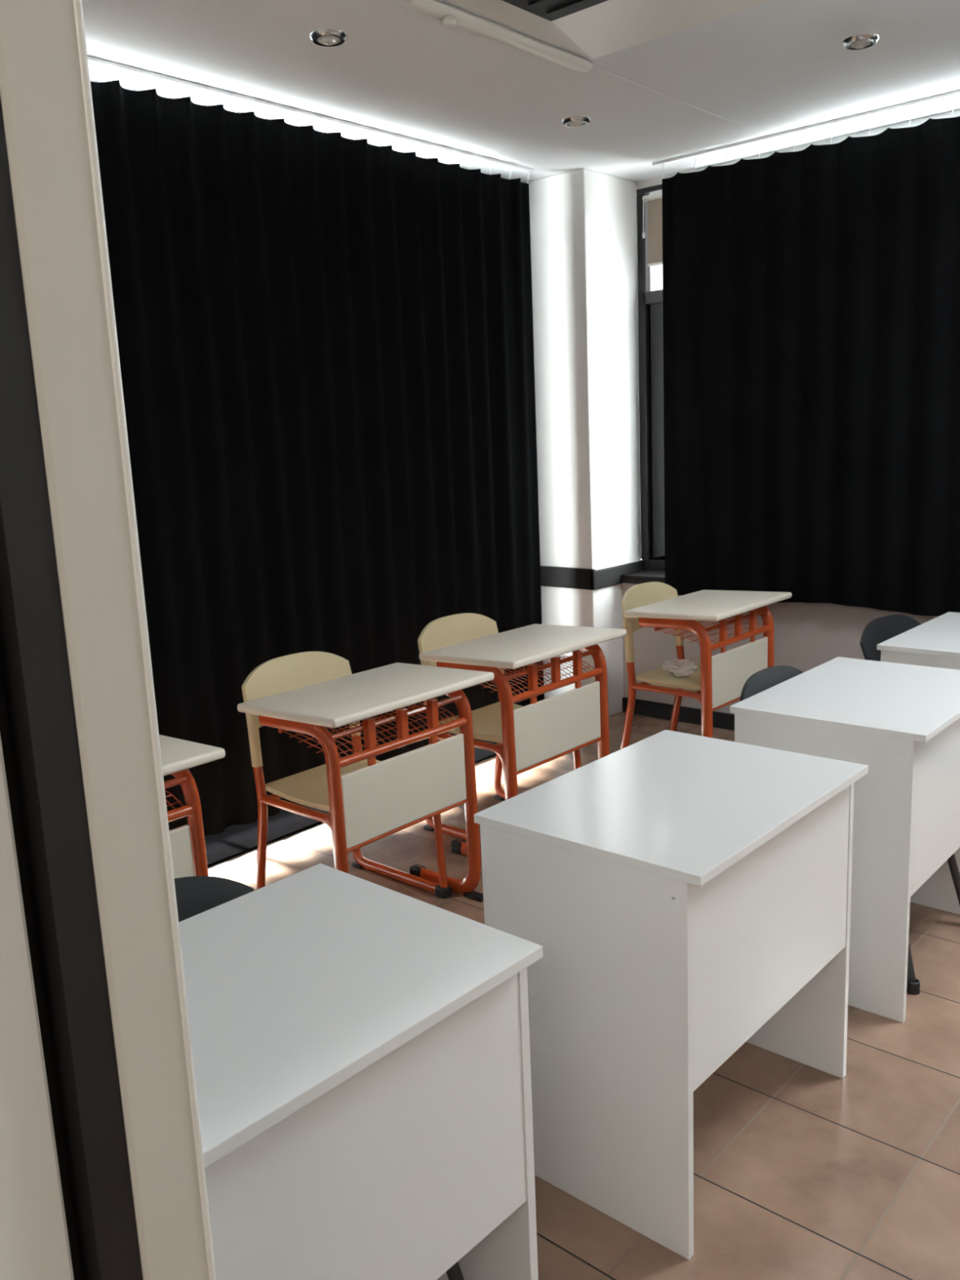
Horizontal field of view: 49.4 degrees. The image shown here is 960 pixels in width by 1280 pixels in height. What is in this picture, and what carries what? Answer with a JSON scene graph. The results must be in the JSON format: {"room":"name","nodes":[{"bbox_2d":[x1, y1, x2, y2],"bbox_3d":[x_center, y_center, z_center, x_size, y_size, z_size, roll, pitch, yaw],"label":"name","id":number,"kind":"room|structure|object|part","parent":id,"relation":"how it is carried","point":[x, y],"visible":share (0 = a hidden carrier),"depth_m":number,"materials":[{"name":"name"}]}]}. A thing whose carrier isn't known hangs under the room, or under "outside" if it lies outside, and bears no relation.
{"room":"classroom","nodes":[
{"label":"classroom","id":0,"kind":"room"},
{"bbox_2d":[81,0,959,182],"bbox_3d":[0.556,-1.464,0.742,6.820,0.120,7.520,7,15,41],"label":"ceiling","id":1,"kind":"structure","parent":0,"point":[772,67],"depth_m":3.61,"materials":[{"name":"paint"}]},
{"bbox_2d":[88,56,544,835],"bbox_3d":[-0.921,-0.592,3.774,0.056,2.627,3.700,7,15,41],"label":"curtain","id":2,"kind":"object","parent":1,"relation":"hanging from","point":[326,340],"visible":0.65,"depth_m":4.01,"materials":[{"name":"black fabric"}]},
{"bbox_2d":[309,28,347,46],"bbox_3d":[-0.460,-1.823,3.175,0.116,0.024,0.116,7,15,41],"label":"recessed light","id":3,"kind":"object","parent":1,"relation":"in","point":[326,37],"visible":1,"depth_m":3.15,"materials":[{"name":"metal"}]},
{"bbox_2d":[398,0,593,73],"bbox_3d":[0.075,-1.839,3.196,0.068,0.058,0.840,7,15,41],"label":"batten","id":4,"kind":"object","parent":1,"relation":"attached to","point":[451,16],"visible":1,"depth_m":3.14,"materials":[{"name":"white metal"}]},
{"bbox_2d":[561,116,591,128],"bbox_3d":[0.382,-2.050,4.147,0.116,0.024,0.116,3,12,24],"label":"recessed light","id":5,"kind":"object","parent":1,"relation":"in","point":[573,122],"visible":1,"depth_m":4.12,"materials":[{"name":"silver glass"}]},
{"bbox_2d":[446,0,772,59],"bbox_3d":[0.243,-1.721,2.559,1.020,0.047,1.550,7,15,41],"label":"ceiling vent","id":6,"kind":"object","parent":1,"relation":"in","point":[592,29],"visible":1,"depth_m":3.07,"materials":[{"name":"white metal"}]},
{"bbox_2d":[502,0,608,21],"bbox_3d":[0.183,-1.710,2.519,0.655,0.045,0.810,7,15,41],"label":"grille","id":7,"kind":"object","parent":6,"relation":"attached to","point":[546,10],"depth_m":2.92,"materials":[{"name":"black metal"}]},
{"bbox_2d":[591,66,744,127],"bbox_3d":[0.728,-2.032,3.922,0.004,0.002,1.110,7,15,41],"label":"trim","id":8,"kind":"structure","parent":1,"relation":"attached to","point":[592,67],"depth_m":3.87,"materials":[{"name":"paint"}]},
{"bbox_2d":[652,89,959,616],"bbox_3d":[1.898,-1.083,4.133,2.800,2.040,0.028,7,15,41],"label":"curtain","id":9,"kind":"object","parent":1,"relation":"hanging from","point":[811,295],"visible":0.97,"depth_m":4.51,"materials":[{"name":"black fabric"}]},
{"bbox_2d":[841,33,879,49],"bbox_3d":[1.239,-1.940,3.399,0.116,0.024,0.116,-2,11,2],"label":"recessed light","id":10,"kind":"object","parent":1,"relation":"in","point":[859,42],"visible":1,"depth_m":3.38,"materials":[{"name":"silver glass"}]},
{"bbox_2d":[524,168,640,716],"bbox_3d":[0.552,-0.948,5.430,0.370,2.690,0.450,7,15,41],"label":"wall column","id":11,"kind":"structure","parent":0,"point":[583,222],"depth_m":5.21,"materials":[{"name":"white paint"}]},
{"bbox_2d":[540,560,644,590],"bbox_3d":[0.587,-0.359,5.524,0.372,0.105,0.470,7,15,41],"label":"trim","id":12,"kind":"structure","parent":11,"relation":"attached to","point":[550,576],"depth_m":5.34,"materials":[{"name":"black stone"}]},
{"bbox_2d":[207,711,959,1279],"bbox_3d":[0.674,1.281,1.279,6.820,0.100,7.520,7,15,41],"label":"floor","id":13,"kind":"structure","parent":0,"point":[802,1171],"depth_m":2.19,"materials":[{"name":"tile"}]},
{"bbox_2d":[159,734,225,878],"bbox_3d":[-0.990,0.674,2.538,0.440,0.762,0.660,7,15,41],"label":"school desk","id":14,"kind":"object","parent":13,"relation":"on","point":[188,855],"visible":0.14,"depth_m":2.58,"materials":[{"name":"beige laminate"}]},
{"bbox_2d":[164,790,183,808],"bbox_3d":[-0.987,0.426,2.478,0.238,0.056,0.530,7,15,41],"label":"wire shelf","id":15,"kind":"object","parent":14,"relation":"attached to","point":[181,807],"depth_m":2.60,"materials":[{"name":"orange metal"}]},
{"bbox_3d":[-0.984,0.419,2.473,0.261,0.096,0.540,7,15,41],"label":"shelf rail","id":16,"kind":"part","parent":14,"relation":"part of","materials":[{"name":"orange metal"}]},
{"bbox_3d":[-0.890,0.609,2.433,0.014,0.217,0.510,7,15,41],"label":"panel","id":17,"kind":"part","parent":14,"relation":"part of","materials":[{"name":"beige wood"}]},
{"bbox_3d":[-0.807,0.643,2.742,0.341,0.729,0.029,7,15,41],"label":"frame","id":18,"kind":"part","parent":14,"relation":"part of","materials":[{"name":"orange metal"}]},
{"bbox_2d":[173,875,463,1279],"bbox_3d":[-0.362,0.821,1.629,0.572,0.762,0.499,7,15,41],"label":"plastic chair","id":19,"kind":"object","parent":13,"relation":"on","point":[195,895],"visible":0.04,"depth_m":1.82,"materials":[{"name":"grey plastic"}]},
{"bbox_3d":[-0.542,0.544,1.726,0.121,0.240,0.464,7,15,41],"label":"backrest","id":20,"kind":"part","parent":19,"relation":"part of","materials":[{"name":"grey plastic"}]},
{"bbox_3d":[-0.190,0.951,1.766,0.465,0.440,0.057,5,14,35],"label":"leg","id":21,"kind":"part","parent":19,"relation":"part of","materials":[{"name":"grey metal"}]},
{"bbox_2d":[241,651,452,898],"bbox_3d":[-0.437,0.464,3.351,0.487,0.801,0.455,7,15,41],"label":"chair","id":22,"kind":"object","parent":13,"relation":"on","point":[308,788],"visible":0.58,"depth_m":3.37,"materials":[{"name":"beige wood"}]},
{"bbox_3d":[-0.563,0.632,3.221,0.461,0.532,0.026,7,15,41],"label":"frame","id":23,"kind":"part","parent":22,"relation":"part of","materials":[{"name":"orange metal"}]},
{"bbox_3d":[-0.599,0.149,3.424,0.088,0.197,0.455,7,15,41],"label":"backrest","id":24,"kind":"part","parent":22,"relation":"part of","materials":[{"name":"beige plastic"}]},
{"bbox_3d":[-0.408,0.458,3.323,0.382,0.034,0.400,7,15,41],"label":"seat","id":25,"kind":"part","parent":22,"relation":"part of","materials":[{"name":"beige plastic"}]},
{"bbox_3d":[-0.289,0.561,3.523,0.461,0.532,0.026,7,15,41],"label":"frame","id":26,"kind":"part","parent":22,"relation":"part of","materials":[{"name":"orange metal"}]},
{"bbox_2d":[204,738,497,866],"bbox_3d":[-0.818,0.724,4.173,0.325,0.008,3.770,7,15,41],"label":"wall","id":27,"kind":"structure","parent":13,"relation":"on","point":[235,840],"depth_m":4.04,"materials":[{"name":"paint"}]},
{"bbox_2d":[178,863,542,1279],"bbox_3d":[-0.318,0.848,1.497,0.504,0.750,0.712,7,15,41],"label":"desk","id":28,"kind":"object","parent":13,"relation":"on","point":[361,1047],"visible":0.62,"depth_m":1.41,"materials":[{"name":"laminate"}]},
{"bbox_3d":[-0.166,0.717,1.326,0.018,0.405,0.668,7,15,41],"label":"panel","id":29,"kind":"part","parent":28,"relation":"part of","materials":[{"name":"white laminate"}]},
{"bbox_3d":[-0.094,0.797,1.752,0.464,0.732,0.018,7,15,41],"label":"panel","id":30,"kind":"part","parent":28,"relation":"part of","materials":[{"name":"white laminate"}]},
{"bbox_2d":[237,662,493,902],"bbox_3d":[-0.320,0.509,3.235,0.440,0.762,0.660,7,15,41],"label":"school desk","id":31,"kind":"object","parent":13,"relation":"on","point":[375,802],"visible":0.85,"depth_m":3.10,"materials":[{"name":"beige laminate"}]},
{"bbox_3d":[-0.501,0.572,3.037,0.341,0.729,0.029,7,15,41],"label":"frame","id":32,"kind":"part","parent":31,"relation":"part of","materials":[{"name":"orange metal"}]},
{"bbox_2d":[284,701,457,757],"bbox_3d":[-0.317,0.261,3.174,0.238,0.056,0.530,7,15,41],"label":"wire shelf","id":33,"kind":"object","parent":31,"relation":"attached to","point":[403,739],"depth_m":3.09,"materials":[{"name":"orange metal"}]},
{"bbox_3d":[-0.314,0.254,3.170,0.261,0.096,0.540,7,15,41],"label":"shelf rail","id":34,"kind":"part","parent":31,"relation":"part of","materials":[{"name":"orange metal"}]},
{"bbox_3d":[-0.220,0.444,3.129,0.014,0.217,0.510,7,15,41],"label":"panel","id":35,"kind":"part","parent":31,"relation":"part of","materials":[{"name":"white wood"}]},
{"bbox_3d":[-0.217,0.557,3.153,0.016,0.016,0.540,7,15,41],"label":"rail","id":36,"kind":"part","parent":31,"relation":"part of","materials":[{"name":"orange metal"}]},
{"bbox_3d":[-0.137,0.478,3.439,0.341,0.729,0.029,7,15,41],"label":"frame","id":37,"kind":"part","parent":31,"relation":"part of","materials":[{"name":"orange metal"}]},
{"bbox_2d":[417,613,581,844],"bbox_3d":[0.075,0.320,3.976,0.487,0.801,0.455,7,15,41],"label":"chair","id":38,"kind":"object","parent":13,"relation":"on","point":[449,630],"visible":0.37,"depth_m":4.01,"materials":[{"name":"cream plastic"},{"name":"orange red enamel"},{"name":"black rubber"}]},
{"bbox_3d":[-0.087,0.005,4.049,0.088,0.197,0.455,7,15,41],"label":"backrest","id":39,"kind":"part","parent":38,"relation":"part of","materials":[{"name":"beige plastic"}]},
{"bbox_3d":[-0.051,0.488,3.846,0.461,0.532,0.026,7,15,41],"label":"frame","id":40,"kind":"part","parent":38,"relation":"part of","materials":[{"name":"orange metal"}]},
{"bbox_3d":[0.104,0.313,3.949,0.382,0.034,0.400,7,15,41],"label":"seat","id":41,"kind":"part","parent":38,"relation":"part of","materials":[{"name":"beige plastic"}]},
{"bbox_3d":[0.223,0.417,4.149,0.461,0.532,0.026,7,15,41],"label":"frame","id":42,"kind":"part","parent":38,"relation":"part of","materials":[{"name":"orange metal"}]},
{"bbox_2d":[418,623,626,860],"bbox_3d":[0.179,0.368,3.845,0.440,0.762,0.660,7,15,41],"label":"school desk","id":43,"kind":"object","parent":13,"relation":"on","point":[535,734],"visible":0.7,"depth_m":3.70,"materials":[{"name":"beige laminate"}]},
{"bbox_3d":[-0.002,0.431,3.648,0.341,0.729,0.029,7,15,41],"label":"frame","id":44,"kind":"part","parent":43,"relation":"part of","materials":[{"name":"orange metal"}]},
{"bbox_2d":[480,654,595,696],"bbox_3d":[0.182,0.120,3.785,0.238,0.056,0.530,7,15,41],"label":"wire shelf","id":45,"kind":"object","parent":43,"relation":"attached to","point":[556,682],"depth_m":3.70,"materials":[{"name":"orange metal"}]},
{"bbox_3d":[0.185,0.114,3.780,0.261,0.096,0.540,7,15,41],"label":"shelf rail","id":46,"kind":"part","parent":43,"relation":"part of","materials":[{"name":"orange metal"}]},
{"bbox_3d":[0.279,0.303,3.740,0.014,0.217,0.510,7,15,41],"label":"panel","id":47,"kind":"part","parent":43,"relation":"part of","materials":[{"name":"white wood"}]},
{"bbox_3d":[0.282,0.416,3.764,0.016,0.016,0.540,7,15,41],"label":"rail","id":48,"kind":"part","parent":43,"relation":"part of","materials":[{"name":"orange metal"}]},
{"bbox_3d":[0.361,0.337,4.050,0.341,0.729,0.029,7,15,41],"label":"frame","id":49,"kind":"part","parent":43,"relation":"part of","materials":[{"name":"orange metal"}]},
{"bbox_2d":[620,582,701,749],"bbox_3d":[0.916,0.163,4.595,0.487,0.801,0.455,7,15,41],"label":"chair","id":50,"kind":"object","parent":13,"relation":"on","point":[639,595],"visible":0.38,"depth_m":4.56,"materials":[{"name":"orange metal"}]},
{"bbox_3d":[0.754,-0.152,4.668,0.088,0.197,0.455,7,15,41],"label":"backrest","id":51,"kind":"part","parent":50,"relation":"part of","materials":[{"name":"beige plastic"}]},
{"bbox_3d":[0.790,0.331,4.465,0.461,0.532,0.026,7,15,41],"label":"frame","id":52,"kind":"part","parent":50,"relation":"part of","materials":[{"name":"orange metal"}]},
{"bbox_3d":[0.945,0.156,4.567,0.382,0.034,0.400,7,15,41],"label":"seat","id":53,"kind":"part","parent":50,"relation":"part of","materials":[{"name":"beige plastic"}]},
{"bbox_3d":[1.064,0.260,4.767,0.461,0.532,0.026,7,15,41],"label":"frame","id":54,"kind":"part","parent":50,"relation":"part of","materials":[{"name":"orange metal"}]},
{"bbox_2d":[662,657,697,676],"bbox_3d":[0.867,0.117,4.537,0.143,0.081,0.125,7,15,41],"label":"crumpled paper","id":55,"kind":"object","parent":50,"relation":"on","point":[677,667],"visible":1,"depth_m":4.50,"materials":[{"name":"white paper"}]},
{"bbox_2d":[474,729,867,1259],"bbox_3d":[0.427,0.674,2.223,0.504,0.750,0.712,7,15,41],"label":"desk","id":56,"kind":"object","parent":13,"relation":"on","point":[686,897],"visible":0.94,"depth_m":1.98,"materials":[{"name":"laminate"}]},
{"bbox_3d":[0.195,0.741,1.979,0.464,0.732,0.018,7,15,41],"label":"panel","id":57,"kind":"part","parent":56,"relation":"part of","materials":[{"name":"white laminate"}]},
{"bbox_3d":[0.580,0.543,2.054,0.018,0.405,0.668,7,15,41],"label":"panel","id":58,"kind":"part","parent":56,"relation":"part of","materials":[{"name":"white laminate"}]},
{"bbox_3d":[0.648,0.623,2.480,0.464,0.732,0.018,7,15,41],"label":"panel","id":59,"kind":"part","parent":56,"relation":"part of","materials":[{"name":"white laminate"}]},
{"bbox_2d":[623,589,791,737],"bbox_3d":[0.995,0.200,4.525,0.440,0.762,0.660,7,15,41],"label":"school desk","id":60,"kind":"object","parent":13,"relation":"on","point":[724,675],"visible":0.61,"depth_m":4.34,"materials":[{"name":"beige laminate"}]},
{"bbox_3d":[0.814,0.263,4.327,0.341,0.729,0.029,7,15,41],"label":"frame","id":61,"kind":"part","parent":60,"relation":"part of","materials":[{"name":"orange metal"}]},
{"bbox_2d":[657,615,763,645],"bbox_3d":[0.998,-0.048,4.465,0.238,0.056,0.530,7,15,41],"label":"wire shelf","id":62,"kind":"object","parent":60,"relation":"attached to","point":[723,641],"depth_m":4.37,"materials":[{"name":"orange metal"}]},
{"bbox_3d":[1.001,-0.054,4.460,0.261,0.096,0.540,7,15,41],"label":"shelf rail","id":63,"kind":"part","parent":60,"relation":"part of","materials":[{"name":"orange metal"}]},
{"bbox_3d":[1.098,0.248,4.444,0.016,0.016,0.540,7,15,41],"label":"rail","id":64,"kind":"part","parent":60,"relation":"part of","materials":[{"name":"orange metal"}]},
{"bbox_3d":[1.095,0.135,4.420,0.014,0.217,0.510,7,15,41],"label":"panel","id":65,"kind":"part","parent":60,"relation":"part of","materials":[{"name":"white wood"}]},
{"bbox_3d":[1.178,0.169,4.729,0.341,0.729,0.029,7,15,41],"label":"frame","id":66,"kind":"part","parent":60,"relation":"part of","materials":[{"name":"orange metal"}]},
{"bbox_2d":[729,657,959,1022],"bbox_3d":[1.100,0.505,2.935,0.504,0.750,0.712,7,15,40],"label":"desk","id":67,"kind":"object","parent":13,"relation":"on","point":[901,722],"visible":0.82,"depth_m":2.63,"materials":[{"name":"laminate"}]},
{"bbox_3d":[0.870,0.573,2.690,0.464,0.732,0.018,7,15,40],"label":"panel","id":68,"kind":"part","parent":67,"relation":"part of","materials":[{"name":"white plastic"}]},
{"bbox_3d":[1.319,0.455,3.195,0.464,0.732,0.018,7,15,40],"label":"panel","id":69,"kind":"part","parent":67,"relation":"part of","materials":[{"name":"white laminate"}]},
{"bbox_3d":[1.255,0.374,2.768,0.018,0.405,0.668,7,15,40],"label":"panel","id":70,"kind":"part","parent":67,"relation":"part of","materials":[{"name":"white plastic"}]},
{"bbox_2d":[739,665,959,995],"bbox_3d":[1.074,0.488,3.016,0.572,0.762,0.499,7,15,41],"label":"plastic chair","id":71,"kind":"object","parent":13,"relation":"on","point":[764,679],"visible":0.11,"depth_m":3.06,"materials":[{"name":"grey plastic"}]},
{"bbox_3d":[0.894,0.211,3.114,0.121,0.240,0.464,7,15,41],"label":"backrest","id":72,"kind":"part","parent":71,"relation":"part of","materials":[{"name":"grey plastic"}]},
{"bbox_3d":[0.993,0.683,2.873,0.057,0.440,0.465,-12,15,-41],"label":"leg","id":73,"kind":"part","parent":71,"relation":"part of","materials":[{"name":"grey metal"}]},
{"bbox_3d":[1.246,0.618,3.153,0.465,0.440,0.057,5,14,35],"label":"leg","id":74,"kind":"part","parent":71,"relation":"part of","materials":[{"name":"grey metal"}]},
{"bbox_2d":[859,614,920,661],"bbox_3d":[1.693,0.319,3.742,0.499,0.762,0.572,-12,14,-39],"label":"plastic chair","id":75,"kind":"object","parent":13,"relation":"on","point":[878,630],"visible":0.14,"depth_m":3.84,"materials":[{"name":"grey plastic"}]},
{"bbox_2d":[876,612,959,670],"bbox_3d":[1.748,0.346,3.610,0.504,0.750,0.712,7,15,41],"label":"desk","id":76,"kind":"object","parent":13,"relation":"on","point":[935,642],"visible":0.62,"depth_m":3.43,"materials":[{"name":"plastic"}]},
{"bbox_3d":[1.516,0.412,3.366,0.464,0.732,0.018,7,15,41],"label":"panel","id":77,"kind":"part","parent":76,"relation":"part of","materials":[{"name":"white plastic"}]},
{"bbox_2d":[622,582,937,714],"bbox_3d":[3.226,0.306,3.620,6.250,0.700,0.390,7,15,41],"label":"wall","id":78,"kind":"structure","parent":0,"point":[807,636],"depth_m":4.88,"materials":[{"name":"grey paint"}]},
{"bbox_2d":[621,568,665,584],"bbox_3d":[2.515,-0.124,4.033,4.540,0.045,0.280,7,15,41],"label":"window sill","id":79,"kind":"structure","parent":78,"relation":"on","point":[646,575],"depth_m":5.36,"materials":[{"name":"black stone"}]},
{"bbox_2d":[622,697,734,730],"bbox_3d":[3.106,0.644,3.532,6.250,0.080,0.015,7,15,41],"label":"baseboard","id":80,"kind":"structure","parent":78,"relation":"attached to","point":[651,708],"depth_m":5.34,"materials":[{"name":"black stone"}]},
{"bbox_2d":[635,109,959,189],"bbox_3d":[3.094,-1.047,3.553,6.620,1.990,0.200,7,15,41],"label":"lintel","id":81,"kind":"object","parent":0,"point":[655,181],"depth_m":4.57,"materials":[{"name":"white paint"}]},
{"bbox_2d":[636,184,665,569],"bbox_3d":[1.989,-1.174,4.420,3.076,1.910,0.050,7,15,41],"label":"window","id":82,"kind":"structure","parent":81,"relation":"attached to","point":[650,279],"depth_m":5.39,"materials":[{"name":"metal"}]},
{"bbox_2d":[642,191,662,266],"bbox_3d":[1.174,-1.995,4.904,0.950,0.336,0.042,7,15,41],"label":"roller blind","id":83,"kind":"object","parent":82,"relation":"attached to","point":[654,201],"visible":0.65,"depth_m":5.19,"materials":[{"name":"white fabric"}]},
{"bbox_3d":[0.812,-2.095,5.189,0.014,0.190,0.013,7,15,41],"label":"cord","id":84,"kind":"part","parent":83,"relation":"part of","materials":[{"name":"white plastic"}]},
{"bbox_3d":[0.935,-1.988,5.185,0.296,0.490,0.006,7,15,41],"label":"glass pane","id":85,"kind":"part","parent":82,"relation":"part of","materials":[{"name":"glass"}]},
{"bbox_3d":[0.975,-1.051,5.369,0.296,1.350,0.006,7,15,41],"label":"glass pane","id":86,"kind":"part","parent":82,"relation":"part of","materials":[{"name":"glass"}]},
{"bbox_3d":[0.000,0.073,0.332,6.820,2.690,0.220,7,15,41],"label":"doorway","id":87,"kind":"structure","parent":0,"visible":0},
{"bbox_2d":[0,0,208,1279],"bbox_3d":[0.117,0.332,0.284,1.254,2.190,0.236,7,15,41],"label":"door frame","id":88,"kind":"structure","parent":87,"relation":"attached to","point":[42,99],"depth_m":0.64,"materials":[{"name":"beige paint"}]},
{"bbox_2d":[0,734,74,1279],"bbox_3d":[-0.552,0.383,0.378,0.048,2.090,0.857,7,15,41],"label":"door","id":89,"kind":"structure","parent":88,"relation":"attached to","point":[34,1243],"depth_m":0.64,"materials":[{"name":"beige paint"}]},
{"bbox_2d":[73,0,216,1279],"bbox_3d":[-0.202,0.286,0.721,0.007,2.140,0.007,7,15,41],"label":"trim","id":90,"kind":"structure","parent":88,"relation":"attached to","point":[77,4],"depth_m":0.66,"materials":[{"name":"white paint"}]}
]}

